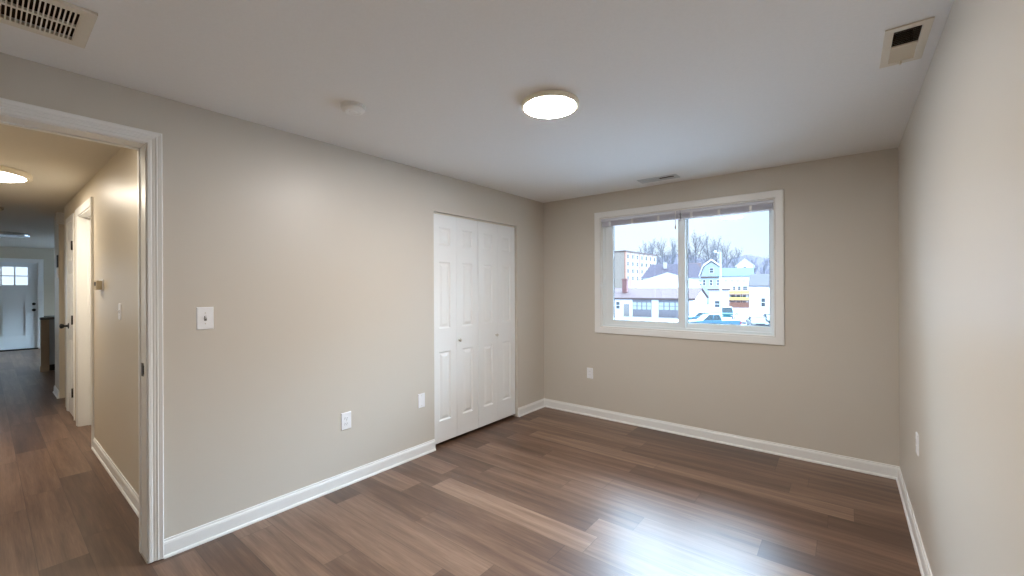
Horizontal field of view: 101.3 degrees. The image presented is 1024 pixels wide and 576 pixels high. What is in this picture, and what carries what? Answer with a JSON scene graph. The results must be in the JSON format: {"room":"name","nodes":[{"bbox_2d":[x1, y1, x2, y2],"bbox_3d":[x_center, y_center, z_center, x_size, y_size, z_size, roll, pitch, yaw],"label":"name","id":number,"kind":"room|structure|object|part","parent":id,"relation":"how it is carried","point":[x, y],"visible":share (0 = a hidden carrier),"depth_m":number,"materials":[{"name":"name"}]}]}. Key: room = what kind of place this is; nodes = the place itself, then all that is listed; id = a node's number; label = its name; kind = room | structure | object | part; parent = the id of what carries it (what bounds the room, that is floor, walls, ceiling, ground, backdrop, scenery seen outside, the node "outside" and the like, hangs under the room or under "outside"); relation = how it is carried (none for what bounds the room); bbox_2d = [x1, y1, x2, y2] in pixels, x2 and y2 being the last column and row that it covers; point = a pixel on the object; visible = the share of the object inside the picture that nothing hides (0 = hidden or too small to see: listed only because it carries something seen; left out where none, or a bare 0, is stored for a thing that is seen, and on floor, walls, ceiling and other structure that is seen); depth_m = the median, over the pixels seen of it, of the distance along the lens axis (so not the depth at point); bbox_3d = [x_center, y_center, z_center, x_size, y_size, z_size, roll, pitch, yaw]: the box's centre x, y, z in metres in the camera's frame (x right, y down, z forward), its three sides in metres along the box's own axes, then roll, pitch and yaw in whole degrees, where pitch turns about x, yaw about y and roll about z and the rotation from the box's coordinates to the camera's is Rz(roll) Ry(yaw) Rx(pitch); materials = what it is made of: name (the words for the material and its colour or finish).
{"room":"empty bedroom","nodes":[
{"label":"empty bedroom","id":0,"kind":"room"},
{"bbox_2d":[0,246,54,315],"bbox_3d":[-12.010,0.256,9.660,0.160,2.440,6.600,0,0,38],"label":"wall","id":1,"kind":"structure","parent":0,"point":[47,255],"depth_m":10.28,"materials":[{"name":"beige paint"}]},
{"bbox_2d":[0,262,38,351],"bbox_3d":[-11.815,0.436,9.847,0.152,2.076,0.935,0,0,38],"label":"door","id":2,"kind":"structure","parent":1,"relation":"in","point":[18,303],"depth_m":9.97,"materials":[{"name":"white paint"}]},
{"bbox_2d":[0,258,43,348],"bbox_3d":[-11.835,0.388,9.863,0.180,2.171,1.111,0,0,38],"label":"trim","id":3,"kind":"structure","parent":1,"relation":"attached to","point":[40,262],"depth_m":10.19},
{"bbox_2d":[54,147,138,494],"bbox_3d":[-4.114,0.219,4.134,5.640,2.440,0.120,0,0,38],"label":"wall","id":4,"kind":"structure","parent":0,"point":[113,189],"depth_m":3.21,"materials":[{"name":"beige paint"}]},
{"bbox_2d":[53,385,58,398],"bbox_3d":[-6.125,1.400,5.708,0.566,0.096,0.121,0,0,38],"label":"baseboard","id":5,"kind":"structure","parent":4,"relation":"attached to","point":[56,391],"depth_m":5.61,"materials":[{"name":"white wood"}]},
{"bbox_2d":[56,255,58,277],"bbox_3d":[-6.003,-0.284,5.546,0.090,0.295,0.014,0,0,38],"label":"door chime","id":6,"kind":"object","parent":4,"relation":"attached to","point":[57,256],"visible":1,"depth_m":5.52,"materials":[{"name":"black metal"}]},
{"bbox_2d":[56,212,63,223],"bbox_3d":[-5.872,-0.915,5.630,0.066,0.154,0.316,0,0,38],"label":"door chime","id":7,"kind":"structure","parent":4,"relation":"attached to","point":[59,216],"depth_m":5.51,"materials":[{"name":"beige plastic"}]},
{"bbox_2d":[59,222,72,415],"bbox_3d":[-5.013,0.348,4.745,0.482,2.160,0.110,0,0,38],"label":"door","id":8,"kind":"structure","parent":4,"relation":"in","point":[69,325],"depth_m":4.78,"materials":[{"name":"white paint"}]},
{"bbox_3d":[-5.165,0.439,4.843,0.063,0.063,0.075,0,0,38],"label":"knob","id":9,"kind":"part","parent":8,"relation":"part of","materials":[{"name":"black metal"}]},
{"bbox_3d":[-4.995,0.348,4.778,0.470,2.160,0.035,0,0,38],"label":"panel","id":10,"kind":"part","parent":8,"relation":"part of","materials":[{"name":"white paint"}]},
{"bbox_2d":[66,213,74,419],"bbox_3d":[-4.971,0.314,4.807,0.632,2.254,0.131,0,0,38],"label":"trim","id":11,"kind":"structure","parent":4,"relation":"attached to","point":[70,218],"depth_m":4.85,"materials":[{"name":"white wood"}]},
{"bbox_2d":[75,197,93,447],"bbox_3d":[-4.124,0.310,4.130,1.012,2.254,0.139,0,0,38],"label":"trim","id":12,"kind":"structure","parent":4,"relation":"attached to","point":[84,226],"depth_m":4.37,"materials":[{"name":"white wood"}]},
{"bbox_2d":[90,233,90,336],"bbox_3d":[-4.093,0.345,4.168,0.850,2.163,0.034,0,0,38],"label":"door","id":13,"kind":"structure","parent":4,"relation":"in","point":[90,233],"depth_m":4.41,"materials":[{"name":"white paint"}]},
{"bbox_2d":[94,280,103,289],"bbox_3d":[-3.446,-0.024,3.498,0.160,0.090,0.044,0,0,38],"label":"thermostat","id":14,"kind":"object","parent":4,"relation":"attached to","point":[98,284],"visible":1,"depth_m":3.46,"materials":[{"name":"white plastic"}]},
{"bbox_2d":[91,437,138,517],"bbox_3d":[-2.851,1.384,3.045,2.315,0.096,0.021,0,0,38],"label":"baseboard","id":15,"kind":"structure","parent":4,"relation":"attached to","point":[121,482],"depth_m":3.06,"materials":[{"name":"white wood"}]},
{"bbox_2d":[117,303,120,319],"bbox_3d":[-2.850,0.171,3.042,0.073,0.119,0.019,0,0,38],"label":"light switch","id":16,"kind":"object","parent":4,"relation":"attached to","point":[119,304],"visible":1,"depth_m":3.04,"materials":[{"name":"white plastic"}]},
{"bbox_2d":[0,52,543,563],"bbox_3d":[-1.147,0.205,3.224,0.140,2.440,4.743,0,0,38],"label":"wall","id":17,"kind":"structure","parent":0,"point":[313,259],"depth_m":2.73,"materials":[{"name":"beige paint"}]},
{"bbox_2d":[0,98,163,563],"bbox_3d":[-2.192,0.306,1.890,0.160,2.235,0.946,0,0,38],"label":"trim","id":18,"kind":"structure","parent":17,"relation":"attached to","point":[12,113],"depth_m":2.19,"materials":[{"name":"white paint"}]},
{"bbox_3d":[-1.945,0.430,2.210,0.046,0.068,0.005,0,0,38],"label":"strike plate","id":19,"kind":"part","parent":18,"relation":"part of","materials":[{"name":"black metal"}]},
{"bbox_2d":[196,307,213,329],"bbox_3d":[-1.726,0.171,2.366,0.019,0.127,0.082,0,0,38],"label":"light switch","id":20,"kind":"object","parent":17,"relation":"attached to","point":[204,315],"visible":1,"depth_m":2.37,"materials":[{"name":"white plastic"}]},
{"bbox_2d":[341,411,350,430],"bbox_3d":[-1.197,0.961,3.037,0.008,0.123,0.079,0,0,38],"label":"electrical outlet","id":21,"kind":"object","parent":17,"relation":"attached to","point":[345,417],"visible":1,"depth_m":3.03,"materials":[{"name":"white plastic"}]},
{"bbox_2d":[418,393,424,407],"bbox_3d":[-0.770,0.959,3.576,0.007,0.121,0.075,0,0,38],"label":"wall plate","id":22,"kind":"object","parent":17,"relation":"attached to","point":[421,397],"visible":1,"depth_m":3.57,"materials":[{"name":"white plastic"}]},
{"bbox_2d":[434,214,478,443],"bbox_3d":[-0.524,0.364,3.948,0.073,2.054,0.589,0,0,38],"label":"bifold door","id":23,"kind":"structure","parent":17,"relation":"in","point":[455,239],"depth_m":3.93,"materials":[{"name":"white paint"}]},
{"bbox_3d":[-0.626,0.364,3.840,0.034,2.054,0.293,0,0,38],"label":"door","id":24,"kind":"part","parent":23,"relation":"part of","materials":[{"name":"white paint"}]},
{"bbox_3d":[-0.442,0.363,4.072,0.034,2.054,0.293,0,0,38],"label":"door","id":25,"kind":"part","parent":23,"relation":"part of","materials":[{"name":"white paint"}]},
{"bbox_2d":[434,212,513,227],"bbox_3d":[-0.354,-0.673,4.190,0.027,0.014,1.193,0,0,38],"label":"trim","id":26,"kind":"structure","parent":17,"relation":"attached to","point":[434,212],"depth_m":4.12,"materials":[{"name":"white wood"}]},
{"bbox_2d":[478,221,514,426],"bbox_3d":[-0.155,0.362,4.413,0.073,2.054,0.589,0,0,38],"label":"bifold door","id":27,"kind":"structure","parent":17,"relation":"in","point":[496,243],"depth_m":4.39,"materials":[{"name":"white paint"}]},
{"bbox_3d":[-0.257,0.363,4.305,0.034,2.054,0.293,0,0,38],"label":"door","id":28,"kind":"part","parent":27,"relation":"part of","materials":[{"name":"white paint"}]},
{"bbox_3d":[-0.073,0.362,4.536,0.034,2.054,0.293,0,0,38],"label":"door","id":29,"kind":"part","parent":27,"relation":"part of","materials":[{"name":"white paint"}]},
{"bbox_2d":[164,398,932,575],"bbox_3d":[0.187,1.371,2.259,3.141,0.096,4.603,0,0,38],"label":"baseboard","id":30,"kind":"structure","parent":17,"relation":"attached to","point":[824,458],"depth_m":3.17,"materials":[{"name":"white wood"}]},
{"bbox_2d":[0,349,920,575],"bbox_3d":[-5.510,1.506,5.133,16.041,0.120,7.583,0,0,38],"label":"floor","id":31,"kind":"structure","parent":0,"point":[545,491],"depth_m":2.66,"materials":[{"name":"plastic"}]},
{"bbox_2d":[39,315,54,371],"bbox_3d":[-7.830,0.985,8.270,0.712,0.945,1.992,0,0,38],"label":"base cabinet","id":32,"kind":"object","parent":31,"relation":"on","point":[47,323],"visible":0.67,"depth_m":7.35,"materials":[{"name":"brown wood"}]},
{"bbox_3d":[-8.189,1.007,7.360,0.120,0.902,0.100,0,0,38],"label":"panel","id":33,"kind":"part","parent":32,"relation":"part of","materials":[{"name":"brown wood"}]},
{"bbox_2d":[39,315,54,319],"bbox_3d":[-7.831,0.532,8.272,0.710,0.041,1.989,0,0,38],"label":"countertop","id":34,"kind":"structure","parent":32,"relation":"on","point":[45,317],"depth_m":7.35,"materials":[{"name":"grey stone"}]},
{"bbox_2d":[0,0,953,248],"bbox_3d":[-5.522,-1.069,5.134,16.041,0.150,7.583,0,0,38],"label":"ceiling","id":35,"kind":"structure","parent":0,"point":[688,89],"depth_m":2.06,"materials":[{"name":"paint"}]},
{"bbox_2d":[0,231,29,237],"bbox_3d":[-9.044,-0.949,7.404,0.720,0.057,0.720,0,0,38],"label":"ceiling light","id":36,"kind":"object","parent":35,"relation":"attached to","point":[2,233],"visible":1,"depth_m":7.41,"materials":[{"name":"silver metal"}]},
{"bbox_2d":[0,234,25,237],"bbox_3d":[-9.044,-0.932,7.404,0.648,0.022,0.648,0,0,38],"label":"diffuser","id":37,"kind":"object","parent":36,"relation":"attached to","point":[1,235],"depth_m":7.47,"materials":[{"name":"white plastic"}]},
{"bbox_2d":[0,165,32,182],"bbox_3d":[-4.508,-0.974,3.485,0.700,0.051,0.700,0,0,38],"label":"ceiling light","id":38,"kind":"object","parent":35,"relation":"attached to","point":[7,174],"visible":1,"depth_m":3.61,"materials":[{"name":"white plastic"}]},
{"bbox_2d":[0,171,26,182],"bbox_3d":[-4.508,-0.958,3.485,0.630,0.020,0.630,0,0,38],"label":"diffuser","id":39,"kind":"object","parent":38,"relation":"attached to","point":[5,176],"depth_m":3.61,"materials":[{"name":"white plastic"}]},
{"bbox_2d":[0,0,97,47],"bbox_3d":[-1.816,-1.078,1.452,0.335,0.156,0.512,0,0,38],"label":"ceiling vent","id":40,"kind":"object","parent":35,"relation":"in","point":[60,16],"visible":0.98,"depth_m":1.59,"materials":[{"name":"beige metal"}]},
{"bbox_2d":[340,101,365,115],"bbox_3d":[-0.887,-0.997,2.344,0.132,0.038,0.132,0,0,38],"label":"smoke detector","id":41,"kind":"object","parent":35,"relation":"attached to","point":[355,108],"visible":1,"depth_m":2.31,"materials":[{"name":"white plastic"}]},
{"bbox_2d":[521,90,578,118],"bbox_3d":[0.209,-1.005,2.313,0.316,0.032,0.316,0,0,38],"label":"ceiling light","id":42,"kind":"object","parent":35,"relation":"in","point":[545,104],"visible":1,"depth_m":2.27,"materials":[{"name":"white plastic"}]},
{"bbox_2d":[524,96,575,117],"bbox_3d":[0.209,-0.995,2.313,0.284,0.012,0.284,0,0,38],"label":"diffuser","id":43,"kind":"object","parent":42,"relation":"attached to","point":[534,106],"depth_m":2.29,"materials":[{"name":"white plastic"}]},
{"bbox_2d":[637,174,679,183],"bbox_3d":[1.371,-1.085,3.938,0.363,0.129,0.140,0,0,38],"label":"ceiling vent","id":44,"kind":"object","parent":35,"relation":"in","point":[672,176],"visible":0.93,"depth_m":3.94,"materials":[{"name":"white metal"}]},
{"bbox_2d":[879,16,934,68],"bbox_3d":[1.656,-1.082,1.774,0.142,0.140,0.367,0,0,38],"label":"ceiling vent","id":45,"kind":"object","parent":35,"relation":"in","point":[901,44],"visible":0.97,"depth_m":1.80,"materials":[{"name":"beige metal"}]},
{"bbox_2d":[543,148,899,465],"bbox_3d":[1.423,0.194,4.314,4.031,2.440,0.160,0,0,38],"label":"wall","id":46,"kind":"structure","parent":0,"point":[832,387],"depth_m":3.49,"materials":[{"name":"beige paint"}]},
{"bbox_2d":[587,368,592,378],"bbox_3d":[0.862,0.944,4.654,0.073,0.117,0.009,0,0,38],"label":"electrical outlet","id":47,"kind":"object","parent":46,"relation":"attached to","point":[589,370],"visible":1,"depth_m":4.65,"materials":[{"name":"white plastic"}]},
{"bbox_2d":[594,189,784,345],"bbox_3d":[1.638,-0.170,4.119,1.755,1.314,0.157,0,0,38],"label":"window","id":48,"kind":"structure","parent":46,"relation":"in","point":[604,258],"depth_m":4.07,"materials":[{"name":"white plastic"}]},
{"bbox_2d":[601,210,680,228],"bbox_3d":[1.303,-0.658,4.316,0.835,0.181,0.046,0,0,38],"label":"mini blind","id":49,"kind":"object","parent":48,"relation":"attached to","point":[672,215],"visible":1,"depth_m":4.28,"materials":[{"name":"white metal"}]},
{"bbox_3d":[1.308,-0.672,4.323,0.825,0.015,0.022,0,0,38],"label":"rail","id":50,"kind":"part","parent":49,"relation":"part of","materials":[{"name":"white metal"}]},
{"bbox_3d":[1.361,-0.165,4.339,0.835,1.110,0.032,0,0,38],"label":"sash","id":51,"kind":"part","parent":48,"relation":"part of","materials":[{"name":"white plastic"}]},
{"bbox_2d":[681,200,772,218],"bbox_3d":[1.935,-0.709,3.822,0.762,0.084,0.033,0,0,38],"label":"mini blind","id":52,"kind":"object","parent":48,"relation":"attached to","point":[766,205],"visible":1,"depth_m":3.79,"materials":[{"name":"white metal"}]},
{"bbox_3d":[1.937,-0.675,3.824,0.752,0.015,0.022,0,0,38],"label":"rail","id":53,"kind":"part","parent":52,"relation":"part of","materials":[{"name":"white metal"}]},
{"bbox_3d":[1.972,-0.167,3.903,0.775,1.110,0.032,0,0,38],"label":"sash","id":54,"kind":"part","parent":48,"relation":"part of","materials":[{"name":"clear glass"}]},
{"bbox_2d":[898,0,1023,575],"bbox_3d":[1.423,0.193,1.184,0.140,2.440,4.743,0,0,38],"label":"wall","id":55,"kind":"structure","parent":0,"point":[961,146],"depth_m":1.34,"materials":[{"name":"beige paint"}]},
{"bbox_2d":[915,432,918,455],"bbox_3d":[2.215,0.852,2.298,0.008,0.115,0.075,0,0,38],"label":"electrical outlet","id":56,"kind":"object","parent":55,"relation":"attached to","point":[917,435],"visible":1,"depth_m":2.27,"materials":[{"name":"white plastic"}]},
{"label":"outside","id":57,"kind":"structure","parent":0,"visible":0},
{"bbox_2d":[656,254,768,273],"bbox_3d":[173.899,-15.436,414.548,236.044,39.574,276.216,0,0,38],"label":"hill","id":58,"kind":"structure","parent":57,"point":[759,259],"depth_m":395.46,"materials":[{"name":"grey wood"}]},
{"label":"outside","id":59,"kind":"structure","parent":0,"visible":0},
{"bbox_2d":[615,305,769,325],"bbox_3d":[184.418,4.491,188.640,580.000,0.500,515.217,0,0,38],"label":"street","id":60,"kind":"structure","parent":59,"point":[707,306],"depth_m":68.03,"materials":[{"name":"white snow"}]},
{"bbox_2d":[614,250,656,287],"bbox_3d":[48.652,-5.281,191.236,24.097,20.268,33.484,0,0,38],"label":"apartment block","id":61,"kind":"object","parent":60,"relation":"on","point":[631,265],"visible":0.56,"depth_m":176.19,"materials":[{"name":"beige brick"}]},
{"bbox_2d":[637,241,658,253],"bbox_3d":[74.722,-11.137,234.285,11.433,31.777,10.915,0,0,38],"label":"bare tree","id":62,"kind":"object","parent":60,"relation":"on","point":[641,250],"visible":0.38,"depth_m":235.91,"materials":[{"name":"grey plant"}]},
{"bbox_2d":[644,238,663,263],"bbox_3d":[91.618,-13.648,267.141,12.884,36.735,16.101,0,0,-36],"label":"bare tree","id":63,"kind":"object","parent":60,"relation":"on","point":[653,244],"visible":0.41,"depth_m":267.36,"materials":[{"name":"grey plant"}]},
{"bbox_2d":[615,279,708,318],"bbox_3d":[25.236,1.614,74.225,15.692,6.624,10.250,0,0,36],"label":"building","id":64,"kind":"structure","parent":60,"relation":"on","point":[629,302],"depth_m":70.60,"materials":[{"name":"white"}]},
{"bbox_3d":[19.723,3.801,72.386,1.014,2.100,0.110,0,0,36],"label":"door","id":65,"kind":"part","parent":64,"relation":"part of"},
{"bbox_3d":[30.464,3.526,68.618,0.080,2.450,1.300,0,0,36],"label":"wall panel","id":66,"kind":"part","parent":64,"relation":"part of","materials":[{"name":"white"}]},
{"bbox_2d":[650,238,677,263],"bbox_3d":[72.844,-10.302,203.427,14.728,30.146,13.933,0,0,-21],"label":"bare tree","id":67,"kind":"object","parent":60,"relation":"on","point":[658,243],"visible":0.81,"depth_m":205.24,"materials":[{"name":"grey plant"}]},
{"bbox_2d":[635,272,702,287],"bbox_3d":[39.550,0.586,106.619,18.963,8.570,18.921,0,0,38],"label":"white roofed hall","id":68,"kind":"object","parent":60,"relation":"on","point":[666,280],"visible":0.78,"depth_m":100.23,"materials":[{"name":"white"}]},
{"bbox_3d":[37.097,-0.940,100.056,2.250,1.600,0.110,0,0,20],"label":"louvre panel","id":69,"kind":"part","parent":68,"relation":"part of","materials":[{"name":"white"}]},
{"bbox_2d":[663,238,677,263],"bbox_3d":[115.216,-16.260,305.468,14.653,41.778,18.311,0,0,-5],"label":"bare tree","id":70,"kind":"object","parent":60,"relation":"on","point":[674,244],"visible":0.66,"depth_m":302.14,"materials":[{"name":"grey plant"}]},
{"bbox_2d":[641,262,701,287],"bbox_3d":[56.048,-2.000,145.549,24.703,13.614,22.520,0,0,38],"label":"house","id":71,"kind":"structure","parent":60,"relation":"on","point":[654,270],"depth_m":141.96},
{"bbox_2d":[689,312,708,319],"bbox_3d":[26.735,4.173,59.999,4.360,1.476,1.920,0,0,-6],"label":"car","id":72,"kind":"object","parent":60,"relation":"on","point":[694,315],"visible":0.27,"depth_m":59.23,"materials":[{"name":"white metal"}]},
{"bbox_3d":[26.990,3.734,60.025,2.634,0.520,1.682,0,0,-6],"label":"cabin glass","id":73,"kind":"part","parent":72,"relation":"part of","materials":[{"name":"white glass"}]},
{"bbox_2d":[688,230,712,266],"bbox_3d":[88.786,-11.355,200.276,15.688,32.110,14.841,0,0,10],"label":"bare tree","id":74,"kind":"object","parent":60,"relation":"on","point":[694,253],"visible":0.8,"depth_m":197.91,"materials":[{"name":"grey plant"}]},
{"bbox_2d":[697,232,717,262],"bbox_3d":[105.200,-12.669,223.923,12.435,34.561,11.872,0,0,26],"label":"bare tree","id":75,"kind":"object","parent":60,"relation":"on","point":[706,238],"visible":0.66,"depth_m":224.75,"materials":[{"name":"grey plant"}]},
{"bbox_2d":[699,259,719,304],"bbox_3d":[59.075,-1.775,124.438,8.690,13.126,11.969,0,0,38],"label":"house","id":76,"kind":"structure","parent":60,"relation":"on","point":[709,279],"depth_m":120.21,"materials":[{"name":"blue"}]},
{"bbox_2d":[689,314,740,324],"bbox_3d":[23.948,4.033,50.499,6.360,1.776,1.920,0,0,-3],"label":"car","id":77,"kind":"object","parent":60,"relation":"on","point":[704,318],"visible":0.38,"depth_m":49.72,"materials":[{"name":"blue metal"}]},
{"bbox_3d":[23.633,3.517,50.480,2.242,0.660,1.686,0,0,-3],"label":"cabin glass","id":78,"kind":"part","parent":77,"relation":"part of","materials":[{"name":"blue glass"}]},
{"bbox_2d":[713,251,721,318],"bbox_3d":[28.418,-0.118,58.014,1.118,10.052,0.396,0,0,-2],"label":"utility pole","id":79,"kind":"object","parent":60,"relation":"on","point":[720,275],"visible":0.93,"depth_m":57.89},
{"bbox_2d":[708,289,730,313],"bbox_3d":[41.197,2.514,83.594,5.625,4.686,9.136,0,0,38],"label":"annex","id":80,"kind":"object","parent":60,"relation":"on","point":[713,293],"visible":0.69,"depth_m":80.16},
{"bbox_2d":[708,236,731,267],"bbox_3d":[127.721,-13.926,257.386,16.199,36.960,12.963,0,0,42],"label":"bare tree","id":81,"kind":"object","parent":60,"relation":"on","point":[719,243],"visible":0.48,"depth_m":257.68,"materials":[{"name":"grey plant"}]},
{"bbox_2d":[722,307,733,318],"bbox_3d":[33.775,3.943,65.999,1.920,1.876,4.260,0,0,27],"label":"van","id":82,"kind":"object","parent":60,"relation":"on","point":[726,311],"visible":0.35,"depth_m":64.49,"materials":[{"name":"teal paint"}]},
{"bbox_3d":[33.864,3.440,66.179,1.688,0.790,3.656,0,0,27],"label":"cabin glass","id":83,"kind":"part","parent":82,"relation":"part of","materials":[{"name":"blue glass"}]},
{"bbox_2d":[716,243,740,267],"bbox_3d":[109.703,-10.137,213.356,14.407,29.488,13.629,0,0,-33],"label":"bare tree","id":84,"kind":"object","parent":60,"relation":"on","point":[721,249],"visible":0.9,"depth_m":215.04,"materials":[{"name":"grey plant"}]},
{"bbox_2d":[716,268,753,307],"bbox_3d":[56.754,-0.178,107.254,10.019,9.944,13.444,0,0,38],"label":"house","id":85,"kind":"structure","parent":60,"relation":"on","point":[735,279],"depth_m":103.55,"materials":[{"name":"white"}]},
{"bbox_3d":[55.174,2.570,102.697,4.786,0.648,1.611,0,0,38],"label":"porch rail","id":86,"kind":"part","parent":85,"relation":"part of","materials":[{"name":"yellow wood"}]},
{"bbox_3d":[55.167,1.072,102.697,4.786,0.673,1.611,0,0,38],"label":"porch rail","id":87,"kind":"part","parent":85,"relation":"part of","materials":[{"name":"yellow wood"}]},
{"bbox_2d":[730,247,742,267],"bbox_3d":[154.464,-12.264,291.963,11.998,33.345,11.454,0,0,-17],"label":"bare tree","id":88,"kind":"object","parent":60,"relation":"on","point":[734,247],"visible":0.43,"depth_m":290.50,"materials":[{"name":"grey plant"}]},
{"bbox_2d":[733,311,751,320],"bbox_3d":[32.541,4.111,58.999,1.920,1.547,4.360,0,0,16],"label":"car","id":89,"kind":"object","parent":60,"relation":"on","point":[739,315],"visible":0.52,"depth_m":58.30,"materials":[{"name":"white paint"}]},
{"bbox_3d":[32.608,3.650,59.247,1.683,0.546,2.634,0,0,16],"label":"cabin glass","id":90,"kind":"part","parent":89,"relation":"part of","materials":[{"name":"white glass"}]},
{"bbox_2d":[735,259,754,267],"bbox_3d":[86.101,-2.934,155.257,8.273,15.217,14.036,0,0,38],"label":"house","id":91,"kind":"structure","parent":60,"relation":"on","point":[744,263],"depth_m":149.90,"materials":[{"name":"white"}]},
{"bbox_2d":[746,255,759,273],"bbox_3d":[128.307,-6.895,225.756,10.013,22.846,8.013,0,0,-2],"label":"bare tree","id":92,"kind":"object","parent":60,"relation":"on","point":[746,255],"visible":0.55,"depth_m":225.63,"materials":[{"name":"grey plant"}]},
{"bbox_2d":[746,316,768,325],"bbox_3d":[30.063,4.192,51.499,1.920,1.404,4.260,0,0,21],"label":"car","id":93,"kind":"object","parent":60,"relation":"on","point":[752,320],"visible":0.77,"depth_m":50.62,"materials":[{"name":"paint"}]},
{"bbox_3d":[30.152,3.777,51.733,1.681,0.494,2.572,0,0,21],"label":"cabin glass","id":94,"kind":"part","parent":93,"relation":"part of","materials":[{"name":"white glass"}]},
{"bbox_2d":[748,274,769,315],"bbox_3d":[39.923,1.333,63.855,6.521,7.049,9.500,0,0,32],"label":"house","id":95,"kind":"structure","parent":60,"relation":"on","point":[759,286],"depth_m":61.22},
{"bbox_2d":[758,257,768,273],"bbox_3d":[155.176,-8.054,260.583,11.523,24.931,12.180,0,0,14],"label":"bare tree","id":96,"kind":"object","parent":60,"relation":"on","point":[765,263],"visible":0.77,"depth_m":258.44,"materials":[{"name":"grey plant"}]},
{"bbox_2d":[763,314,769,322],"bbox_3d":[34.688,4.173,55.999,1.920,1.404,4.260,0,0,21],"label":"car","id":97,"kind":"object","parent":60,"relation":"on","point":[767,316],"visible":0.19,"depth_m":55.46,"materials":[{"name":"paint"}]}
]}

